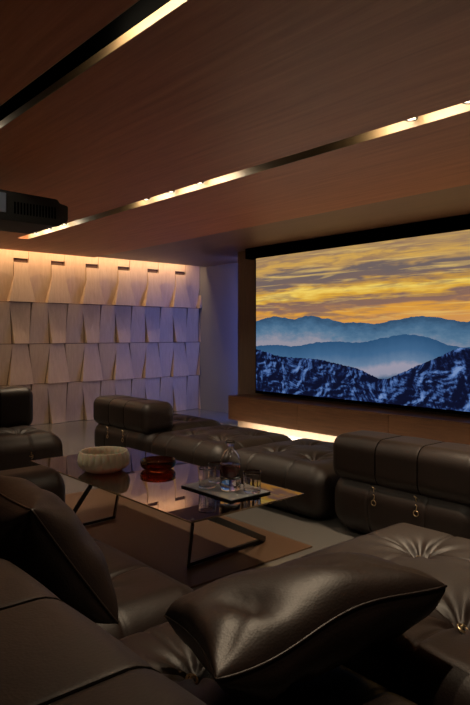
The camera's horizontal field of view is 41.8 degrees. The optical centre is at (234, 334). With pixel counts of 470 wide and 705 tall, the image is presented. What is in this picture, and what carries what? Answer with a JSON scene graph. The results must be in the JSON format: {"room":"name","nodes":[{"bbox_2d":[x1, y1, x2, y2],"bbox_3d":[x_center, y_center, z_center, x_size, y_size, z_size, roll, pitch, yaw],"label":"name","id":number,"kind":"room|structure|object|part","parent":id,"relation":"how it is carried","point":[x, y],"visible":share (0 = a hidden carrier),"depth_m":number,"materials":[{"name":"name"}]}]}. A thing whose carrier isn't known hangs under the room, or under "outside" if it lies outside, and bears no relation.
{"room":"home theater","nodes":[
{"label":"home theater","id":0,"kind":"room"},
{"bbox_2d":[0,249,201,424],"bbox_3d":[-3.577,-0.040,7.988,8.302,2.620,0.235,0,0,-41],"label":"wall","id":1,"kind":"structure","parent":0,"point":[75,331],"depth_m":9.19,"materials":[{"name":"brown wood"}]},
{"bbox_2d":[30,409,365,590],"bbox_3d":[-0.199,1.300,3.919,8.050,0.060,10.570,0,0,-41],"label":"floor","id":2,"kind":"structure","parent":0,"point":[75,436],"depth_m":4.27,"materials":[{"name":"grey stone"}]},
{"bbox_2d":[0,386,62,470],"bbox_3d":[-2.239,0.893,5.583,1.054,0.754,1.074,0,0,-41],"label":"module","id":3,"kind":"object","parent":2,"relation":"on","point":[21,443],"visible":0.7,"depth_m":5.48,"materials":[{"name":"brown leather"}]},
{"bbox_3d":[-2.459,0.715,5.836,1.020,0.398,0.368,0,0,-41],"label":"backrest","id":4,"kind":"part","parent":3,"relation":"part of","materials":[{"name":"brown leather"}]},
{"bbox_2d":[0,425,62,470],"bbox_3d":[-2.239,1.063,5.583,1.054,0.414,1.054,0,0,-41],"label":"seat cushion","id":5,"kind":"object","parent":3,"relation":"on","point":[19,444],"depth_m":5.34,"materials":[{"name":"brown leather"}]},
{"bbox_2d":[91,536,193,638],"bbox_3d":[-0.847,0.893,2.167,1.168,0.754,1.054,0,0,-41],"label":"seat","id":6,"kind":"object","parent":2,"relation":"on","point":[144,594],"visible":0.02,"depth_m":2.11,"materials":[{"name":"brown leather"}]},
{"bbox_2d":[0,465,64,501],"bbox_3d":[-1.010,0.718,2.529,0.600,0.280,0.260,0,0,-41],"label":"bolster","id":7,"kind":"object","parent":6,"relation":"on","point":[44,477],"visible":0.34,"depth_m":2.59,"materials":[{"name":"brown leather"}]},
{"bbox_2d":[0,475,118,623],"bbox_3d":[-0.619,0.650,1.927,0.336,0.389,0.603,0,0,-36],"label":"throw pillow","id":8,"kind":"object","parent":6,"relation":"on","point":[41,535],"visible":0.81,"depth_m":1.71,"materials":[{"name":"brown leather"}]},
{"bbox_2d":[93,395,220,452],"bbox_3d":[-0.788,0.956,6.383,1.064,0.629,1.054,0,0,-41],"label":"module","id":9,"kind":"object","parent":2,"relation":"on","point":[122,420],"visible":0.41,"depth_m":5.95,"materials":[{"name":"brown leather"}]},
{"bbox_3d":[-1.036,0.790,6.167,0.368,0.298,1.020,0,0,-41],"label":"backrest","id":10,"kind":"part","parent":9,"relation":"part of","materials":[{"name":"brown leather"}]},
{"bbox_2d":[94,413,220,452],"bbox_3d":[-0.784,1.063,6.387,1.054,0.414,1.054,0,0,-41],"label":"seat cushion","id":11,"kind":"object","parent":9,"relation":"on","point":[109,431],"depth_m":6.00,"materials":[{"name":"brown leather"}]},
{"bbox_2d":[65,488,312,587],"bbox_3d":[-0.724,1.266,4.012,1.340,0.008,2.080,0,0,-41],"label":"rug","id":12,"kind":"object","parent":2,"relation":"on","point":[159,540],"visible":0.32,"depth_m":3.77,"materials":[{"name":"brown carpet"}]},
{"bbox_2d":[30,447,303,567],"bbox_3d":[-0.448,1.056,3.785,0.919,0.408,1.805,0,0,-41],"label":"coffee table","id":13,"kind":"object","parent":12,"relation":"on","point":[161,491],"visible":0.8,"depth_m":3.43,"materials":[{"name":"brown metal"}]},
{"bbox_3d":[-1.003,1.056,4.226,0.014,0.406,0.616,0,0,19],"label":"leg","id":14,"kind":"part","parent":13,"relation":"part of","materials":[{"name":"black metal"}]},
{"bbox_2d":[77,446,129,473],"bbox_3d":[-0.823,0.790,3.859,0.326,0.126,0.323,0,0,-41],"label":"ribbed bowl","id":15,"kind":"object","parent":13,"relation":"on","point":[102,459],"visible":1,"depth_m":3.75,"materials":[{"name":"beige ceramic"}]},
{"bbox_3d":[-0.823,1.056,4.419,0.014,0.406,0.448,0,0,1],"label":"leg","id":16,"kind":"part","parent":13,"relation":"part of","materials":[{"name":"black metal"}]},
{"bbox_2d":[140,456,175,470],"bbox_3d":[-0.490,0.823,3.911,0.228,0.060,0.228,0,0,-41],"label":"shallow bowl","id":17,"kind":"object","parent":13,"relation":"on","point":[152,463],"visible":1,"depth_m":3.85,"materials":[{"name":"red glass"}]},
{"bbox_3d":[-0.507,0.855,3.733,0.752,0.002,1.797,0,0,-41],"label":"glass","id":18,"kind":"part","parent":13,"relation":"part of","materials":[{"name":"brown glass"}]},
{"bbox_3d":[-0.224,1.056,3.084,0.014,0.408,0.524,0,0,-7],"label":"leg","id":19,"kind":"part","parent":13,"relation":"part of","materials":[{"name":"black metal"}]},
{"bbox_2d":[181,482,270,501],"bbox_3d":[-0.055,0.848,3.374,0.280,0.010,0.430,0,0,-41],"label":"tray","id":20,"kind":"object","parent":13,"relation":"on","point":[216,492],"visible":0.68,"depth_m":3.27,"materials":[{"name":"black metal"}]},
{"bbox_2d":[198,466,215,488],"bbox_3d":[-0.153,0.788,3.395,0.098,0.108,0.098,0,0,-41],"label":"tumbler","id":21,"kind":"object","parent":20,"relation":"on","point":[207,474],"visible":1,"depth_m":3.35,"materials":[{"name":"clear glass"}]},
{"bbox_2d":[208,461,219,483],"bbox_3d":[-0.106,0.788,3.509,0.098,0.108,0.098,0,0,-41],"label":"tumbler","id":22,"kind":"object","parent":20,"relation":"on","point":[216,464],"visible":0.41,"depth_m":3.46,"materials":[{"name":"clear glass"}]},
{"bbox_2d":[220,440,240,491],"bbox_3d":[-0.025,0.711,3.347,0.116,0.264,0.116,0,0,-41],"label":"decanter","id":23,"kind":"object","parent":20,"relation":"on","point":[230,461],"visible":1,"depth_m":3.30,"materials":[{"name":"clear glass"}]},
{"bbox_2d":[243,470,260,493],"bbox_3d":[0.092,0.788,3.297,0.098,0.108,0.098,0,0,-41],"label":"tumbler","id":24,"kind":"object","parent":20,"relation":"on","point":[251,478],"visible":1,"depth_m":3.26,"materials":[{"name":"clear glass"}]},
{"bbox_3d":[0.018,1.056,3.351,0.014,0.408,0.875,0,0,22],"label":"leg","id":25,"kind":"part","parent":13,"relation":"part of","materials":[{"name":"black metal"}]},
{"bbox_2d":[0,558,417,704],"bbox_3d":[-0.106,0.893,1.318,1.168,0.754,1.147,0,0,-41],"label":"sofa","id":26,"kind":"object","parent":2,"relation":"on","point":[51,653],"visible":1,"depth_m":1.06,"materials":[{"name":"brown leather"}]},
{"bbox_3d":[-0.353,0.715,1.019,0.368,0.398,1.020,0,0,-41],"label":"backrest","id":27,"kind":"part","parent":26,"relation":"part of","materials":[{"name":"brown leather"}]},
{"bbox_2d":[118,622,417,704],"bbox_3d":[-0.134,1.063,1.356,1.159,0.414,1.054,0,0,-41],"label":"seat cushion","id":28,"kind":"object","parent":26,"relation":"on","point":[159,645],"depth_m":1.55,"materials":[{"name":"brown leather"}]},
{"bbox_2d":[164,552,446,702],"bbox_3d":[0.172,0.724,1.607,0.656,0.282,0.405,0,0,-25],"label":"throw pillow","id":29,"kind":"object","parent":26,"relation":"on","point":[261,632],"visible":1,"depth_m":1.47,"materials":[{"name":"brown leather"}]},
{"bbox_2d":[151,425,291,465],"bbox_3d":[-0.110,1.071,5.568,0.991,0.398,1.054,0,0,-41],"label":"ottoman","id":30,"kind":"object","parent":2,"relation":"on","point":[200,446],"visible":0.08,"depth_m":5.33,"materials":[{"name":"brown leather"}]},
{"bbox_2d":[236,438,339,518],"bbox_3d":[0.586,1.071,4.769,0.991,0.398,1.054,0,0,-41],"label":"ottoman","id":31,"kind":"object","parent":2,"relation":"on","point":[304,465],"visible":0.44,"depth_m":4.33,"materials":[{"name":"brown leather"}]},
{"bbox_2d":[284,523,469,704],"bbox_3d":[0.705,1.042,2.126,1.086,0.455,1.064,0,0,-41],"label":"seat","id":32,"kind":"object","parent":2,"relation":"on","point":[429,663],"visible":0.41,"depth_m":1.74,"materials":[{"name":"brown leather"}]},
{"bbox_2d":[333,430,469,538],"bbox_3d":[1.328,0.956,3.956,1.064,0.629,1.054,0,0,-41],"label":"sofa","id":33,"kind":"object","parent":2,"relation":"on","point":[386,479],"visible":0.8,"depth_m":3.61,"materials":[{"name":"brown leather"}]},
{"bbox_3d":[1.079,0.790,3.739,0.368,0.298,1.020,0,0,-41],"label":"backrest","id":34,"kind":"part","parent":33,"relation":"part of","materials":[{"name":"brown leather"}]},
{"bbox_2d":[335,477,469,538],"bbox_3d":[1.332,1.063,3.959,1.054,0.414,1.054,0,0,-41],"label":"seat cushion","id":35,"kind":"object","parent":33,"relation":"on","point":[366,505],"depth_m":3.60,"materials":[{"name":"brown leather"}]},
{"bbox_2d":[198,263,237,412],"bbox_3d":[0.856,-0.040,8.950,0.150,2.620,4.370,0,0,-41],"label":"wall","id":36,"kind":"structure","parent":0,"point":[218,284],"depth_m":10.13,"materials":[{"name":"grey paint"}]},
{"bbox_2d":[0,0,469,256],"bbox_3d":[-0.912,-1.200,3.155,5.970,0.140,10.355,0,0,-41],"label":"ceiling","id":37,"kind":"structure","parent":0,"point":[212,89],"depth_m":3.10,"materials":[{"name":"brown wood"}]},
{"bbox_2d":[0,189,67,233],"bbox_3d":[-1.644,-0.948,4.307,0.880,0.365,0.466,0,0,-41],"label":"projector","id":38,"kind":"object","parent":37,"relation":"hanging from","point":[19,212],"visible":1,"depth_m":4.25,"materials":[{"name":"black plastic"}]},
{"bbox_3d":[-1.619,-0.880,4.023,0.245,0.130,0.006,0,0,-41],"label":"port panel","id":39,"kind":"part","parent":38,"relation":"part of","materials":[{"name":"grey plastic"}]},
{"bbox_2d":[14,202,55,218],"bbox_3d":[-1.375,-0.855,4.239,0.296,0.080,0.002,0,0,-41],"label":"vent grille","id":40,"kind":"object","parent":38,"relation":"attached to","point":[26,210],"depth_m":4.23,"materials":[{"name":"black plastic"}]},
{"bbox_2d":[0,0,170,120],"bbox_3d":[-0.716,-1.220,2.626,0.130,0.099,9.300,0,0,-41],"label":"trim","id":41,"kind":"structure","parent":37,"relation":"attached to","point":[142,9],"depth_m":2.63,"materials":[{"name":"black metal"}]},
{"bbox_2d":[0,0,188,128],"bbox_3d":[-0.716,-1.151,2.626,0.130,0.039,9.300,0,0,-41],"label":"trim","id":42,"kind":"structure","parent":37,"relation":"attached to","point":[172,5],"depth_m":2.53,"materials":[{"name":"black metal"}]},
{"bbox_2d":[28,102,469,238],"bbox_3d":[0.558,-1.165,3.736,0.130,0.069,9.300,0,0,-41],"label":"trim","id":43,"kind":"structure","parent":37,"relation":"attached to","point":[460,108],"depth_m":4.04,"materials":[{"name":"gold metal"}]},
{"bbox_3d":[0.558,-1.236,3.736,0.130,0.069,9.300,0,0,-41],"label":"trim","id":44,"kind":"structure","parent":37,"relation":"attached to","visible":0},
{"bbox_2d":[405,117,417,121],"bbox_3d":[0.947,-1.210,3.305,0.068,0.108,0.068,0,0,-41],"label":"recessed light","id":45,"kind":"object","parent":44,"relation":"attached to","point":[415,118],"visible":0.21,"depth_m":3.32,"materials":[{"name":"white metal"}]},
{"bbox_2d":[99,184,469,266],"bbox_3d":[2.123,-1.206,5.799,2.080,0.128,10.355,0,0,-41],"label":"ceiling","id":46,"kind":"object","parent":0,"point":[222,248],"visible":0.62,"depth_m":6.63,"materials":[{"name":"brown wood"}]},
{"bbox_2d":[238,251,469,441],"bbox_3d":[2.921,-0.040,5.324,0.160,2.620,8.590,0,0,-41],"label":"wall","id":47,"kind":"structure","parent":0,"point":[246,267],"depth_m":8.33,"materials":[{"name":"brown wood"}]},
{"bbox_2d":[228,394,469,444],"bbox_3d":[2.519,0.967,5.418,0.318,0.316,7.580,0,0,-41],"label":"ledge","id":48,"kind":"object","parent":47,"relation":"attached to","point":[332,419],"visible":0.82,"depth_m":6.78,"materials":[{"name":"brown wood"}]},
{"bbox_3d":[0.330,0.975,7.702,0.018,0.300,1.256,0,0,-41],"label":"panel","id":49,"kind":"part","parent":48,"relation":"part of","materials":[{"name":"brown wood"}]},
{"bbox_3d":[1.158,0.975,6.752,0.018,0.300,1.256,0,0,-41],"label":"panel","id":50,"kind":"part","parent":48,"relation":"part of","materials":[{"name":"brown wood"}]},
{"bbox_3d":[1.986,0.975,5.802,0.018,0.300,1.256,0,0,-41],"label":"panel","id":51,"kind":"part","parent":48,"relation":"part of","materials":[{"name":"brown wood"}]},
{"bbox_2d":[245,214,469,415],"bbox_3d":[1.596,-0.183,6.624,0.130,1.917,4.290,0,0,-41],"label":"projection screen","id":52,"kind":"object","parent":47,"relation":"attached to","point":[377,316],"visible":1,"depth_m":6.72,"materials":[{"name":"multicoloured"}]}
]}

